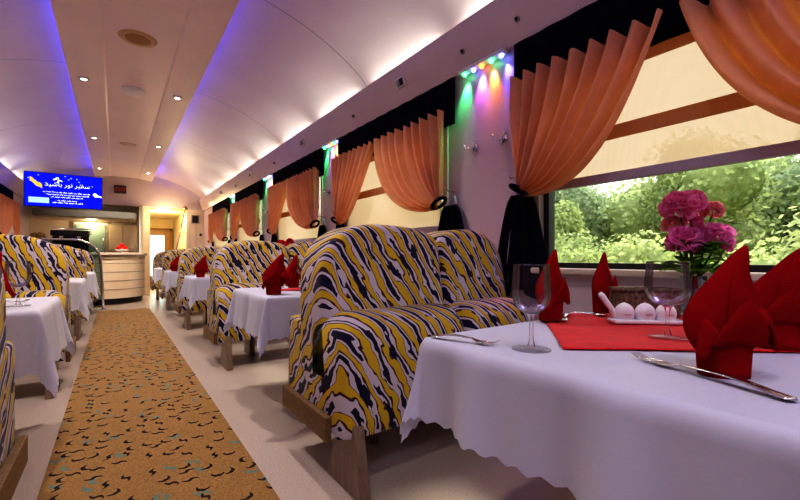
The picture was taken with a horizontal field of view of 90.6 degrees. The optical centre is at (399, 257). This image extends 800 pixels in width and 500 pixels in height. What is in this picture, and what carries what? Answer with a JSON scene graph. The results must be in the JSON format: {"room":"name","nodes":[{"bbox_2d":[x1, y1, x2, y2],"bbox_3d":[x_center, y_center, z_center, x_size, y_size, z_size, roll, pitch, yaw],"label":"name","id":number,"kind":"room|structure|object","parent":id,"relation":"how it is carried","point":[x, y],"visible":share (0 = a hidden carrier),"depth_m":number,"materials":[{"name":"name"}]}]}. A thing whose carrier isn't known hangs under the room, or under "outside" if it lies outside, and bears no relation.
{"room":"train carriage","nodes":[
{"label":"train carriage","id":0,"kind":"room"},
{"bbox_2d":[10,193,28,235],"bbox_3d":[-6.051,-0.375,5.378,0.100,2.750,19.000,0,0,-36],"label":"wall","id":1,"kind":"structure","parent":0,"point":[24,210],"depth_m":9.17,"materials":[{"name":"laminate"}]},
{"bbox_2d":[0,183,12,199],"bbox_3d":[-7.296,-1.163,7.267,0.016,0.345,1.881,0,0,-36],"label":"valance","id":2,"kind":"object","parent":1,"relation":"attached to","point":[4,190],"visible":0.41,"depth_m":7.50,"materials":[{"name":"black fabric"}]},
{"bbox_2d":[0,162,23,199],"bbox_3d":[-4.556,-1.489,3.497,0.130,0.298,14.200,0,0,-36],"label":"trim","id":3,"kind":"structure","parent":1,"relation":"attached to","point":[8,178],"depth_m":7.72,"materials":[{"name":"paint"}]},
{"bbox_3d":[-7.347,-0.553,7.230,0.140,1.295,1.660,0,0,-36],"label":"window","id":4,"kind":"structure","parent":1,"relation":"in","visible":0},
{"bbox_2d":[0,193,12,233],"bbox_3d":[-6.916,-0.414,6.857,0.173,1.349,1.130,0,0,-33],"label":"curtain","id":5,"kind":"object","parent":4,"relation":"hanging from","point":[6,207],"visible":0.91,"depth_m":6.91,"materials":[{"name":"fabric"}]},
{"bbox_2d":[11,200,19,234],"bbox_3d":[-7.588,-0.414,7.789,0.173,1.349,1.050,0,0,-39],"label":"curtain","id":6,"kind":"object","parent":4,"relation":"hanging from","point":[16,206],"visible":0.61,"depth_m":7.62,"materials":[{"name":"fabric"}]},
{"bbox_2d":[29,205,138,252],"bbox_3d":[-8.273,-0.200,10.494,2.270,2.400,0.100,0,0,-36],"label":"wall","id":7,"kind":"structure","parent":0,"point":[36,225],"depth_m":10.17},
{"bbox_2d":[32,208,136,222],"bbox_3d":[-7.873,-1.048,10.006,2.010,0.185,1.220,0,0,-36],"label":"canopy","id":8,"kind":"object","parent":7,"relation":"attached to","point":[40,213],"visible":1,"depth_m":9.63,"materials":[{"name":"grey laminate"}]},
{"bbox_2d":[73,222,107,251],"bbox_3d":[-8.140,0.010,10.420,0.720,1.880,0.156,0,0,-36],"label":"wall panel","id":9,"kind":"object","parent":7,"relation":"attached to","point":[98,237],"visible":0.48,"depth_m":10.48,"materials":[{"name":"white plastic"}]},
{"bbox_2d":[109,224,136,249],"bbox_3d":[-7.564,-0.550,10.818,0.640,0.700,0.183,0,0,-36],"label":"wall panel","id":10,"kind":"object","parent":7,"relation":"attached to","point":[118,233],"visible":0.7,"depth_m":10.75,"materials":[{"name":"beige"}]},
{"bbox_2d":[60,171,203,248],"bbox_3d":[-7.249,-0.650,10.381,3.800,3.300,0.120,0,0,-36],"label":"wall","id":11,"kind":"structure","parent":0,"point":[158,193],"depth_m":10.77,"materials":[{"name":"paint"}]},
{"bbox_2d":[114,185,125,193],"bbox_3d":[-7.247,-1.760,10.257,0.260,0.200,0.083,0,0,-36],"label":"digital clock","id":12,"kind":"object","parent":11,"relation":"attached to","point":[119,189],"visible":1,"depth_m":10.23,"materials":[{"name":"black plastic"}]},
{"bbox_2d":[50,0,239,181],"bbox_3d":[-3.054,-2.090,4.578,1.230,0.080,14.200,0,0,-36],"label":"ceiling","id":13,"kind":"structure","parent":11,"relation":"attached to","point":[188,33],"depth_m":4.33,"materials":[{"name":"paint"}]},
{"bbox_2d":[121,85,145,96],"bbox_3d":[-3.333,-2.063,4.957,0.260,0.074,0.260,0,0,-36],"label":"smoke detector","id":14,"kind":"object","parent":13,"relation":"attached to","point":[133,91],"visible":1,"depth_m":4.89,"materials":[{"name":"white plastic"}]},
{"bbox_2d":[118,29,157,47],"bbox_3d":[-2.512,-2.092,3.798,0.320,0.016,0.320,0,0,-36],"label":"ceiling speaker","id":15,"kind":"object","parent":13,"relation":"attached to","point":[134,37],"visible":1,"depth_m":3.77},
{"bbox_2d":[125,33,150,45],"bbox_3d":[-2.512,-2.087,3.798,0.216,0.006,0.216,0,0,-36],"label":"grille","id":16,"kind":"object","parent":15,"relation":"attached to","point":[137,39],"depth_m":3.79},
{"bbox_2d":[139,210,141,252],"bbox_3d":[-8.237,-0.200,12.627,0.100,2.400,4.680,0,0,-36],"label":"wall","id":17,"kind":"structure","parent":0,"point":[140,214],"depth_m":12.24,"materials":[{"name":"paint"}]},
{"bbox_2d":[142,206,149,295],"bbox_3d":[-6.791,-0.180,10.575,0.170,2.360,0.340,0,0,-36],"label":"trim","id":18,"kind":"structure","parent":17,"relation":"attached to","point":[145,209],"depth_m":10.44,"materials":[{"name":"paint"}]},
{"bbox_2d":[105,205,185,219],"bbox_3d":[-8.651,-1.450,12.329,3.800,0.100,4.680,0,0,-36],"label":"ceiling","id":19,"kind":"structure","parent":0,"point":[155,213],"depth_m":12.32,"materials":[{"name":"paint"}]},
{"bbox_2d":[150,219,172,228],"bbox_3d":[-8.848,-0.200,14.392,1.050,2.400,0.100,0,0,-36],"label":"wall","id":20,"kind":"structure","parent":0,"point":[154,223],"depth_m":14.44,"materials":[{"name":"paint"}]},
{"bbox_2d":[150,228,172,284],"bbox_3d":[-8.750,-0.029,14.315,0.936,2.058,0.099,0,0,-36],"label":"door","id":21,"kind":"structure","parent":20,"relation":"in","point":[161,239],"depth_m":14.34,"materials":[{"name":"brown wood"}]},
{"bbox_2d":[173,212,185,249],"bbox_3d":[-7.336,-0.200,13.275,0.100,2.400,4.680,0,0,-36],"label":"wall","id":22,"kind":"structure","parent":0,"point":[177,221],"depth_m":13.24,"materials":[{"name":"paint"}]},
{"bbox_2d":[0,0,492,198],"bbox_3d":[-3.096,-1.856,4.610,3.840,0.712,14.300,0,0,-36],"label":"ceiling","id":23,"kind":"structure","parent":0,"point":[277,67],"depth_m":4.40,"materials":[{"name":"paint"}]},
{"bbox_2d":[24,170,102,209],"bbox_3d":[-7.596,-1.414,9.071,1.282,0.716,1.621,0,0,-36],"label":"screen","id":24,"kind":"object","parent":23,"relation":"hanging from","point":[41,189],"visible":1,"depth_m":8.40,"materials":[{"name":"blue plastic"}]},
{"bbox_2d":[11,285,575,499],"bbox_3d":[-4.469,1.030,6.517,4.000,0.060,19.200,0,0,-36],"label":"floor","id":25,"kind":"structure","parent":0,"point":[430,463],"depth_m":2.15,"materials":[{"name":"beige plastic"}]},
{"bbox_2d":[0,265,27,499],"bbox_3d":[-1.753,0.415,0.870,1.285,1.170,0.699,0,0,-36],"label":"bench","id":26,"kind":"object","parent":25,"relation":"on","point":[13,455],"visible":1,"depth_m":1.35,"materials":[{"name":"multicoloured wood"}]},
{"bbox_2d":[0,234,75,399],"bbox_3d":[-3.114,0.415,2.761,1.285,1.170,0.699,0,0,-36],"label":"bench","id":27,"kind":"object","parent":25,"relation":"on","point":[49,264],"visible":0.54,"depth_m":2.94,"materials":[{"name":"multicoloured fabric"}]},
{"bbox_2d":[54,244,89,340],"bbox_3d":[-4.528,0.415,4.726,1.285,1.170,0.699,0,0,-36],"label":"bench","id":28,"kind":"object","parent":25,"relation":"on","point":[75,258],"visible":0.16,"depth_m":4.93,"materials":[{"name":"multicoloured fabric"}]},
{"bbox_2d":[38,238,106,309],"bbox_3d":[-6.247,0.325,7.147,1.530,1.352,0.100,0,0,-36],"label":"railing","id":29,"kind":"object","parent":25,"relation":"on","point":[58,239],"depth_m":7.51,"materials":[{"name":"silver metal"}]},
{"bbox_2d":[75,248,96,313],"bbox_3d":[-5.959,0.415,6.714,1.285,1.170,0.699,0,0,-36],"label":"bench","id":30,"kind":"object","parent":25,"relation":"on","point":[89,259],"visible":0.06,"depth_m":6.95,"materials":[{"name":"multicoloured fabric"}]},
{"bbox_2d":[89,252,146,305],"bbox_3d":[-6.660,0.432,8.476,2.108,1.075,1.660,0,0,-36],"label":"counter","id":31,"kind":"object","parent":25,"relation":"on","point":[123,272],"depth_m":8.27,"materials":[{"name":"beige wood"}]},
{"bbox_2d":[50,227,89,251],"bbox_3d":[-6.943,-0.360,8.345,0.620,0.508,0.442,0,0,-36],"label":"coffee machine","id":32,"kind":"object","parent":31,"relation":"on","point":[74,233],"visible":0.78,"depth_m":8.32,"materials":[{"name":"black plastic"}]},
{"bbox_2d":[89,252,146,254],"bbox_3d":[-6.660,-0.077,8.476,2.108,0.055,1.660,0,0,-36],"label":"countertop","id":33,"kind":"structure","parent":31,"relation":"on","point":[92,253],"depth_m":8.15,"materials":[{"name":"stone"}]},
{"bbox_2d":[37,308,279,499],"bbox_3d":[-2.131,0.995,3.210,0.810,0.008,10.700,0,0,-36],"label":"carpet runner","id":34,"kind":"object","parent":25,"relation":"on","point":[138,423],"visible":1,"depth_m":2.26,"materials":[{"name":"carpet"}]},
{"bbox_2d":[151,251,168,299],"bbox_3d":[-5.482,0.415,9.953,1.285,1.170,0.699,0,0,-36],"label":"bench","id":35,"kind":"object","parent":25,"relation":"on","point":[157,260],"visible":0.16,"depth_m":9.55,"materials":[{"name":"fabric"}]},
{"bbox_2d":[159,249,186,310],"bbox_3d":[-4.109,0.415,8.045,1.285,1.170,0.699,0,0,-36],"label":"bench","id":36,"kind":"object","parent":25,"relation":"on","point":[171,255],"visible":0.19,"depth_m":7.65,"materials":[{"name":"fabric"}]},
{"bbox_2d":[174,246,219,329],"bbox_3d":[-2.678,0.415,6.057,1.285,1.170,0.699,0,0,-36],"label":"bench","id":37,"kind":"object","parent":25,"relation":"on","point":[190,257],"visible":0.2,"depth_m":5.69,"materials":[{"name":"fabric"}]},
{"bbox_2d":[203,240,312,370],"bbox_3d":[-1.264,0.415,4.093,1.285,1.170,0.699,0,0,-36],"label":"bench","id":38,"kind":"object","parent":25,"relation":"on","point":[238,264],"visible":0.43,"depth_m":3.77,"materials":[{"name":"fabric"}]},
{"bbox_2d":[289,338,289,385],"bbox_3d":[-0.481,0.617,3.005,1.262,0.766,0.752,0,0,-36],"label":"dining table","id":39,"kind":"object","parent":25,"relation":"on","point":[289,338],"visible":0.06,"depth_m":2.87,"materials":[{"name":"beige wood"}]},
{"bbox_2d":[223,286,300,357],"bbox_3d":[-0.513,0.398,2.984,1.350,0.338,0.896,0,0,-36],"label":"tablecloth","id":40,"kind":"object","parent":39,"relation":"on","point":[265,316],"visible":0.25,"depth_m":2.40,"materials":[{"name":"fabric"}]},
{"bbox_2d":[261,253,288,293],"bbox_3d":[-0.769,0.099,2.454,0.166,0.253,0.096,0,0,-11],"label":"folded napkin","id":41,"kind":"object","parent":40,"relation":"on","point":[274,276],"visible":1,"depth_m":2.43,"materials":[{"name":"red fabric"}]},
{"bbox_2d":[286,254,300,287],"bbox_3d":[-0.804,0.099,3.023,0.096,0.253,0.166,0,0,22],"label":"folded napkin","id":42,"kind":"object","parent":40,"relation":"on","point":[293,277],"visible":0.8,"depth_m":2.98,"materials":[{"name":"red fabric"}]},
{"bbox_2d":[283,224,528,499],"bbox_3d":[0.097,0.415,2.201,1.285,1.170,0.699,0,0,-36],"label":"bench","id":43,"kind":"object","parent":25,"relation":"on","point":[371,294],"visible":0.74,"depth_m":1.87,"materials":[{"name":"fabric"}]},
{"bbox_3d":[-4.792,0.617,8.995,1.262,0.766,0.752,0,0,-36],"label":"dining table","id":44,"kind":"object","parent":25,"relation":"on","visible":0},
{"bbox_2d":[151,268,161,283],"bbox_3d":[-4.823,0.398,8.972,1.348,0.338,0.906,0,0,-36],"label":"tablecloth","id":45,"kind":"object","parent":44,"relation":"on","point":[157,272],"visible":0.23,"depth_m":8.32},
{"bbox_3d":[-5.306,0.617,5.730,1.352,0.766,0.752,0,0,-36],"label":"dining table","id":46,"kind":"object","parent":25,"relation":"on","visible":0},
{"bbox_2d":[87,272,99,298],"bbox_3d":[-5.272,0.421,5.753,1.447,0.383,0.926,0,0,-36],"label":"tablecloth","id":47,"kind":"object","parent":46,"relation":"on","point":[92,283],"visible":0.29,"depth_m":5.81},
{"bbox_3d":[-3.419,0.617,7.088,1.262,0.766,0.752,0,0,-36],"label":"dining table","id":48,"kind":"object","parent":25,"relation":"on","visible":0},
{"bbox_2d":[161,270,177,291],"bbox_3d":[-3.448,0.398,7.063,1.350,0.338,0.904,0,0,-36],"label":"tablecloth","id":49,"kind":"object","parent":48,"relation":"on","point":[170,277],"visible":0.23,"depth_m":6.42,"materials":[{"name":"fabric"}]},
{"bbox_3d":[0.822,0.617,1.195,1.262,0.766,0.772,0,0,-36],"label":"dining table","id":50,"kind":"object","parent":25,"relation":"on","visible":0},
{"bbox_2d":[400,312,799,499],"bbox_3d":[0.793,0.386,1.174,1.344,0.313,0.896,0,0,-36],"label":"tablecloth","id":51,"kind":"object","parent":50,"relation":"on","point":[594,424],"visible":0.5,"depth_m":0.74,"materials":[{"name":"fabric"}]},
{"bbox_2d":[431,334,499,344],"bbox_3d":[0.171,0.219,1.077,0.200,0.015,0.028,0,0,35],"label":"fork","id":52,"kind":"object","parent":51,"relation":"on","point":[458,335],"visible":1,"depth_m":1.06,"materials":[{"name":"metal"}]},
{"bbox_2d":[512,264,551,346],"bbox_3d":[0.328,0.123,0.990,0.096,0.212,0.096,0,0,-36],"label":"wine glass","id":53,"kind":"object","parent":51,"relation":"on","point":[516,267],"visible":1,"depth_m":1.01,"materials":[{"name":"glass"}]},
{"bbox_2d":[512,265,551,313],"bbox_3d":[0.328,0.080,0.990,0.095,0.123,0.095,0,0,-36],"label":"bowl","id":54,"kind":"object","parent":53,"relation":"on","point":[546,268],"depth_m":1.01,"materials":[{"name":"clear glass"}]},
{"bbox_2d":[591,252,617,312],"bbox_3d":[0.857,0.102,1.657,0.096,0.253,0.166,0,0,40],"label":"folded napkin","id":55,"kind":"object","parent":51,"relation":"on","point":[602,279],"visible":0.69,"depth_m":1.62,"materials":[{"name":"red fabric"}]},
{"bbox_2d":[546,313,799,351],"bbox_3d":[0.809,0.263,1.272,0.759,0.080,0.651,0,0,5],"label":"table runner","id":56,"kind":"object","parent":51,"relation":"on","point":[581,330],"visible":0.53,"depth_m":1.14,"materials":[{"name":"red fabric"}]},
{"bbox_2d":[535,249,569,321],"bbox_3d":[0.546,0.096,1.412,0.166,0.253,0.096,0,0,-44],"label":"folded napkin","id":57,"kind":"object","parent":56,"relation":"on","point":[560,293],"visible":0.83,"depth_m":1.37,"materials":[{"name":"red fabric"}]},
{"bbox_2d":[598,292,682,324],"bbox_3d":[0.813,0.170,1.346,0.269,0.106,0.069,0,0,5],"label":"stand","id":58,"kind":"object","parent":56,"relation":"on","point":[623,313],"visible":0.88,"depth_m":1.33,"materials":[{"name":"white ceramic"}]},
{"bbox_2d":[608,286,681,316],"bbox_3d":[0.938,0.169,1.526,0.222,0.108,0.111,0,0,0],"label":"wicker basket","id":59,"kind":"object","parent":56,"relation":"on","point":[634,296],"visible":0.55,"depth_m":1.48,"materials":[{"name":"wicker"}]},
{"bbox_2d":[644,261,692,335],"bbox_3d":[0.746,0.117,1.103,0.112,0.212,0.112,0,0,-36],"label":"wine glass","id":60,"kind":"object","parent":56,"relation":"on","point":[686,265],"visible":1,"depth_m":1.11,"materials":[{"name":"glass"}]},
{"bbox_2d":[644,262,692,305],"bbox_3d":[0.746,0.074,1.103,0.112,0.123,0.112,0,0,-36],"label":"bowl","id":61,"kind":"object","parent":60,"relation":"on","point":[686,266],"depth_m":1.12,"materials":[{"name":"clear glass"}]},
{"bbox_2d":[657,189,736,313],"bbox_3d":[1.177,-0.026,1.583,0.270,0.499,0.238,0,0,0],"label":"flower vase","id":62,"kind":"object","parent":56,"relation":"on","point":[694,238],"visible":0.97,"depth_m":1.55,"materials":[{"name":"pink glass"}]},
{"bbox_2d":[754,248,799,350],"bbox_3d":[0.951,0.096,0.977,0.166,0.253,0.096,0,0,25],"label":"folded napkin","id":63,"kind":"object","parent":56,"relation":"on","point":[778,290],"visible":0.55,"depth_m":0.96,"materials":[{"name":"red fabric"}]},
{"bbox_2d":[631,352,797,400],"bbox_3d":[0.578,0.219,0.760,0.028,0.015,0.293,0,0,-18],"label":"knife","id":64,"kind":"object","parent":51,"relation":"on","point":[762,388],"visible":1,"depth_m":0.70,"materials":[{"name":"metal"}]},
{"bbox_2d":[683,245,782,378],"bbox_3d":[0.645,0.102,0.775,0.166,0.253,0.096,0,0,-4],"label":"folded napkin","id":65,"kind":"object","parent":51,"relation":"on","point":[726,318],"visible":0.99,"depth_m":0.75,"materials":[{"name":"red fabric"}]},
{"bbox_3d":[-1.988,0.617,5.099,1.262,0.766,0.752,0,0,-36],"label":"dining table","id":66,"kind":"object","parent":25,"relation":"on","visible":0},
{"bbox_2d":[178,275,209,307],"bbox_3d":[-2.021,0.398,5.079,1.349,0.338,0.899,0,0,-36],"label":"tablecloth","id":67,"kind":"object","parent":66,"relation":"on","point":[194,288],"visible":0.23,"depth_m":4.45,"materials":[{"name":"fabric"}]},
{"bbox_2d":[194,255,208,276],"bbox_3d":[-2.276,0.099,4.548,0.166,0.253,0.096,0,0,-11],"label":"folded napkin","id":68,"kind":"object","parent":67,"relation":"on","point":[201,267],"visible":1,"depth_m":4.52,"materials":[{"name":"red fabric"}]},
{"bbox_3d":[-2.368,0.617,1.647,1.352,0.766,0.752,0,0,-36],"label":"dining table","id":69,"kind":"object","parent":25,"relation":"on","visible":0},
{"bbox_2d":[6,296,75,397],"bbox_3d":[-2.337,0.421,1.672,1.447,0.383,0.914,0,0,-36],"label":"tablecloth","id":70,"kind":"object","parent":69,"relation":"on","point":[37,327],"visible":0.93,"depth_m":1.73,"materials":[{"name":"fabric"}]},
{"bbox_2d":[0,252,15,296],"bbox_3d":[-1.789,0.101,1.721,0.096,0.253,0.166,0,0,28],"label":"folded napkin","id":71,"kind":"object","parent":70,"relation":"on","point":[8,287],"visible":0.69,"depth_m":1.76,"materials":[{"name":"red fabric"}]},
{"bbox_2d":[4,261,31,304],"bbox_3d":[-1.796,0.122,1.862,0.096,0.212,0.096,0,0,-36],"label":"wine glass","id":72,"kind":"object","parent":70,"relation":"on","point":[7,263],"visible":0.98,"depth_m":1.88,"materials":[{"name":"glass"}]},
{"bbox_2d":[4,261,31,286],"bbox_3d":[-1.796,0.079,1.862,0.095,0.123,0.095,0,0,-36],"label":"bowl","id":73,"kind":"object","parent":72,"relation":"on","point":[7,263],"depth_m":1.89,"materials":[{"name":"clear glass"}]},
{"bbox_3d":[-3.875,0.617,3.741,1.352,0.766,0.752,0,0,-36],"label":"dining table","id":74,"kind":"object","parent":25,"relation":"on","visible":0},
{"bbox_2d":[69,278,93,320],"bbox_3d":[-3.843,0.421,3.765,1.445,0.383,0.913,0,0,-36],"label":"tablecloth","id":75,"kind":"object","parent":74,"relation":"on","point":[81,300],"visible":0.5,"depth_m":3.82,"materials":[{"name":"fabric"}]},
{"bbox_2d":[204,49,764,320],"bbox_3d":[-2.886,-0.375,7.656,0.100,2.750,19.000,0,0,-36],"label":"wall","id":76,"kind":"structure","parent":0,"point":[480,181],"depth_m":2.75,"materials":[{"name":"paint"}]},
{"bbox_2d":[212,197,229,212],"bbox_3d":[-4.282,-1.163,9.436,0.016,0.345,1.881,0,0,-36],"label":"valance","id":77,"kind":"object","parent":76,"relation":"attached to","point":[225,203],"visible":0.62,"depth_m":9.22,"materials":[{"name":"black fabric"}]},
{"bbox_2d":[214,213,228,246],"bbox_3d":[-4.264,-0.691,9.449,0.033,0.982,1.540,0,0,-36],"label":"blind","id":78,"kind":"object","parent":76,"relation":"attached to","point":[218,243],"visible":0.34,"depth_m":9.26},
{"bbox_2d":[235,179,262,201],"bbox_3d":[-2.891,-1.163,7.505,0.016,0.345,1.881,0,0,-36],"label":"valance","id":79,"kind":"object","parent":76,"relation":"attached to","point":[257,188],"visible":0.64,"depth_m":7.25,"materials":[{"name":"black fabric"}]},
{"bbox_2d":[238,200,260,240],"bbox_3d":[-2.874,-0.691,7.517,0.033,0.982,1.540,0,0,-36],"label":"blind","id":80,"kind":"object","parent":76,"relation":"attached to","point":[242,236],"visible":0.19,"depth_m":7.70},
{"bbox_2d":[261,199,262,234],"bbox_3d":[-2.840,-0.552,7.541,0.140,1.295,1.660,0,0,-36],"label":"window","id":81,"kind":"structure","parent":76,"relation":"in","point":[262,199],"depth_m":6.85,"materials":[{"name":"glass"}]},
{"bbox_2d":[230,200,240,241],"bbox_3d":[-3.294,-0.414,7.947,0.173,1.349,1.050,0,0,-32],"label":"curtain","id":82,"kind":"object","parent":81,"relation":"hanging from","point":[235,207],"visible":0.77,"depth_m":7.76,"materials":[{"name":"fabric"}]},
{"bbox_2d":[240,193,263,240],"bbox_3d":[-2.624,-0.414,7.014,0.173,1.349,1.130,0,0,-39],"label":"curtain","id":83,"kind":"object","parent":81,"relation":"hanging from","point":[250,206],"visible":0.82,"depth_m":6.88,"materials":[{"name":"fabric"}]},
{"bbox_2d":[273,148,323,184],"bbox_3d":[-1.466,-1.163,5.524,0.016,0.345,1.881,0,0,-36],"label":"valance","id":84,"kind":"object","parent":76,"relation":"attached to","point":[316,158],"visible":0.59,"depth_m":5.28,"materials":[{"name":"black fabric"}]},
{"bbox_2d":[277,176,322,240],"bbox_3d":[-1.415,-0.552,5.561,0.140,1.295,1.660,0,0,-36],"label":"window","id":85,"kind":"structure","parent":76,"relation":"in","point":[321,177],"depth_m":4.88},
{"bbox_2d":[266,180,285,242],"bbox_3d":[-1.868,-0.414,5.966,0.173,1.349,1.050,0,0,-32],"label":"curtain","id":86,"kind":"object","parent":85,"relation":"hanging from","point":[276,194],"visible":0.82,"depth_m":5.80,"materials":[{"name":"fabric"}]},
{"bbox_2d":[278,177,319,243],"bbox_3d":[-1.448,-0.691,5.537,0.033,0.982,1.540,0,0,-36],"label":"blind","id":87,"kind":"object","parent":85,"relation":"attached to","point":[287,228],"visible":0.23,"depth_m":5.63,"materials":[{"name":"fabric"}]},
{"bbox_2d":[286,167,326,237],"bbox_3d":[-1.198,-0.414,5.034,0.173,1.349,1.130,0,0,-39],"label":"curtain","id":88,"kind":"object","parent":85,"relation":"hanging from","point":[302,190],"visible":0.81,"depth_m":4.92,"materials":[{"name":"fabric"}]},
{"bbox_2d":[338,77,454,155],"bbox_3d":[-0.146,-1.163,3.690,0.016,0.345,1.881,0,0,-36],"label":"valance","id":89,"kind":"object","parent":76,"relation":"attached to","point":[442,96],"visible":0.71,"depth_m":3.38,"materials":[{"name":"black fabric"}]},
{"bbox_2d":[345,126,448,226],"bbox_3d":[-0.095,-0.552,3.727,0.140,1.295,1.660,0,0,-36],"label":"window","id":90,"kind":"structure","parent":76,"relation":"in","point":[446,129],"depth_m":3.04,"materials":[{"name":"glass"}]},
{"bbox_2d":[331,141,373,228],"bbox_3d":[-0.548,-0.414,4.132,0.173,1.349,1.050,0,0,-32],"label":"curtain","id":91,"kind":"object","parent":90,"relation":"hanging from","point":[348,170],"visible":0.76,"depth_m":3.99,"materials":[{"name":"fabric"}]},
{"bbox_2d":[347,156,441,232],"bbox_3d":[-0.128,-0.691,3.702,0.033,0.982,1.540,0,0,-36],"label":"blind","id":92,"kind":"object","parent":90,"relation":"attached to","point":[373,205],"visible":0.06,"depth_m":3.77,"materials":[{"name":"fabric"}]},
{"bbox_2d":[374,109,463,230],"bbox_3d":[0.122,-0.414,3.200,0.173,1.349,1.130,0,0,-39],"label":"curtain","id":93,"kind":"object","parent":90,"relation":"hanging from","point":[409,162],"visible":0.86,"depth_m":3.11,"materials":[{"name":"fabric"}]},
{"bbox_2d":[374,109,443,211],"bbox_3d":[0.043,-0.721,3.275,0.158,0.736,0.915,0,0,-36],"label":"drape","id":94,"kind":"object","parent":93,"relation":"hanging from","point":[409,162],"depth_m":3.14,"materials":[{"name":"fabric"}]},
{"bbox_2d":[199,0,597,210],"bbox_3d":[-1.577,-1.489,5.641,0.130,0.298,14.200,0,0,-36],"label":"trim","id":95,"kind":"structure","parent":76,"relation":"attached to","point":[493,27],"depth_m":3.15,"materials":[{"name":"paint"}]},
{"bbox_2d":[458,48,507,76],"bbox_3d":[0.558,-1.316,2.705,0.060,0.046,0.400,0,0,-36],"label":"light","id":96,"kind":"object","parent":76,"relation":"attached to","point":[500,53],"visible":1,"depth_m":2.67,"materials":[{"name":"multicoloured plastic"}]},
{"bbox_2d":[491,131,507,144],"bbox_3d":[0.657,-0.771,2.580,0.079,0.075,0.120,0,0,-36],"label":"coat hook","id":97,"kind":"object","parent":76,"relation":"attached to","point":[504,138],"visible":1,"depth_m":2.58,"materials":[{"name":"silver metal"}]},
{"bbox_2d":[514,0,708,79],"bbox_3d":[1.268,-1.163,1.726,0.016,0.345,1.881,0,0,-36],"label":"valance","id":98,"kind":"object","parent":76,"relation":"attached to","point":[594,21],"visible":0.58,"depth_m":2.07,"materials":[{"name":"black fabric"}]},
{"bbox_2d":[531,191,775,281],"bbox_3d":[1.319,-0.552,1.762,0.140,1.295,1.660,0,0,-36],"label":"window","id":99,"kind":"structure","parent":76,"relation":"in","point":[618,269],"depth_m":2.12,"materials":[{"name":"metal"}]},
{"bbox_2d":[498,8,662,299],"bbox_3d":[0.865,-0.414,2.168,0.173,1.349,1.050,0,0,-32],"label":"curtain","id":100,"kind":"object","parent":99,"relation":"hanging from","point":[562,113],"visible":0.97,"depth_m":2.14,"materials":[{"name":"fabric"}]},
{"bbox_2d":[510,8,662,196],"bbox_3d":[0.911,-0.721,2.069,0.158,0.736,0.835,0,0,-36],"label":"drape","id":101,"kind":"object","parent":100,"relation":"hanging from","point":[562,113],"depth_m":2.06,"materials":[{"name":"fabric"}]},
{"bbox_2d":[679,0,799,123],"bbox_3d":[1.535,-0.414,1.236,0.173,1.349,1.130,0,0,-39],"label":"curtain","id":102,"kind":"object","parent":99,"relation":"hanging from","point":[753,45],"visible":1,"depth_m":1.46,"materials":[{"name":"fabric"}]},
{"bbox_2d":[554,31,799,190],"bbox_3d":[1.285,-0.783,1.738,0.033,0.797,1.540,0,0,-36],"label":"blind","id":103,"kind":"object","parent":76,"relation":"attached to","point":[679,114],"visible":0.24,"depth_m":1.77,"materials":[{"name":"fabric"}]},
{"bbox_3d":[-4.230,-0.553,9.473,0.140,1.295,1.660,0,0,-36],"label":"window","id":104,"kind":"structure","parent":76,"relation":"in","visible":0},
{"bbox_2d":[208,212,214,245],"bbox_3d":[-4.684,-0.414,9.879,0.173,1.349,1.050,0,0,-32],"label":"curtain","id":105,"kind":"object","parent":104,"relation":"hanging from","point":[210,216],"visible":0.76,"depth_m":9.69,"materials":[{"name":"fabric"}]},
{"bbox_2d":[214,208,230,242],"bbox_3d":[-4.014,-0.414,8.946,0.173,1.349,1.130,0,0,-39],"label":"curtain","id":106,"kind":"object","parent":104,"relation":"hanging from","point":[220,216],"visible":0.78,"depth_m":8.79,"materials":[{"name":"fabric"}]},
{"bbox_2d":[607,317,682,324],"bbox_3d":[0.832,0.216,1.344,0.232,0.014,0.069,0,0,6],"label":"tray","id":107,"kind":"object","parent":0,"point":[616,320],"depth_m":1.32,"materials":[{"name":"white ceramic"}]},
{"label":"outside","id":108,"kind":"structure","parent":0,"visible":0},
{"bbox_3d":[13.476,2.250,22.019,42.400,0.100,70.000,0,0,-36],"label":"ground","id":109,"kind":"structure","parent":108,"visible":0},
{"bbox_2d":[555,199,597,259],"bbox_3d":[3.328,0.471,8.747,1.906,3.502,2.422,0,0,25],"label":"tree","id":110,"kind":"object","parent":109,"relation":"on","point":[567,223],"visible":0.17,"depth_m":8.38,"materials":[{"name":"green plant"}]},
{"bbox_2d":[555,186,610,251],"bbox_3d":[4.023,-0.113,10.924,3.643,4.656,2.545,0,0,-1],"label":"tree","id":111,"kind":"object","parent":109,"relation":"on","point":[590,207],"visible":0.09,"depth_m":10.08,"materials":[{"name":"green plant"}]},
{"bbox_2d":[557,230,693,263],"bbox_3d":[3.594,0.949,6.067,2.559,2.700,2.349,0,0,20],"label":"shrub","id":112,"kind":"object","parent":109,"relation":"on","point":[621,252],"visible":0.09,"depth_m":5.62,"materials":[{"name":"green plant"}]},
{"bbox_2d":[595,156,790,263],"bbox_3d":[7.291,-0.527,9.860,3.521,5.484,4.504,0,0,-25],"label":"tree","id":113,"kind":"object","parent":109,"relation":"on","point":[735,186],"visible":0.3,"depth_m":8.86,"materials":[{"name":"green plant"}]},
{"bbox_2d":[658,154,799,248],"bbox_3d":[9.816,-0.422,10.875,4.562,5.277,4.971,0,0,-17],"label":"tree","id":114,"kind":"object","parent":109,"relation":"on","point":[775,205],"visible":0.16,"depth_m":9.40,"materials":[{"name":"green plant"}]},
{"bbox_2d":[710,204,799,264],"bbox_3d":[5.687,0.689,4.236,3.914,3.078,2.803,0,0,-1],"label":"shrub","id":115,"kind":"object","parent":109,"relation":"on","point":[764,259],"visible":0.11,"depth_m":4.83,"materials":[{"name":"green plant"}]},
{"bbox_2d":[761,155,799,236],"bbox_3d":[12.455,-1.264,10.294,5.438,6.962,7.526,0,0,41],"label":"tree","id":116,"kind":"object","parent":109,"relation":"on","point":[795,169],"visible":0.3,"depth_m":9.37,"materials":[{"name":"green plant"}]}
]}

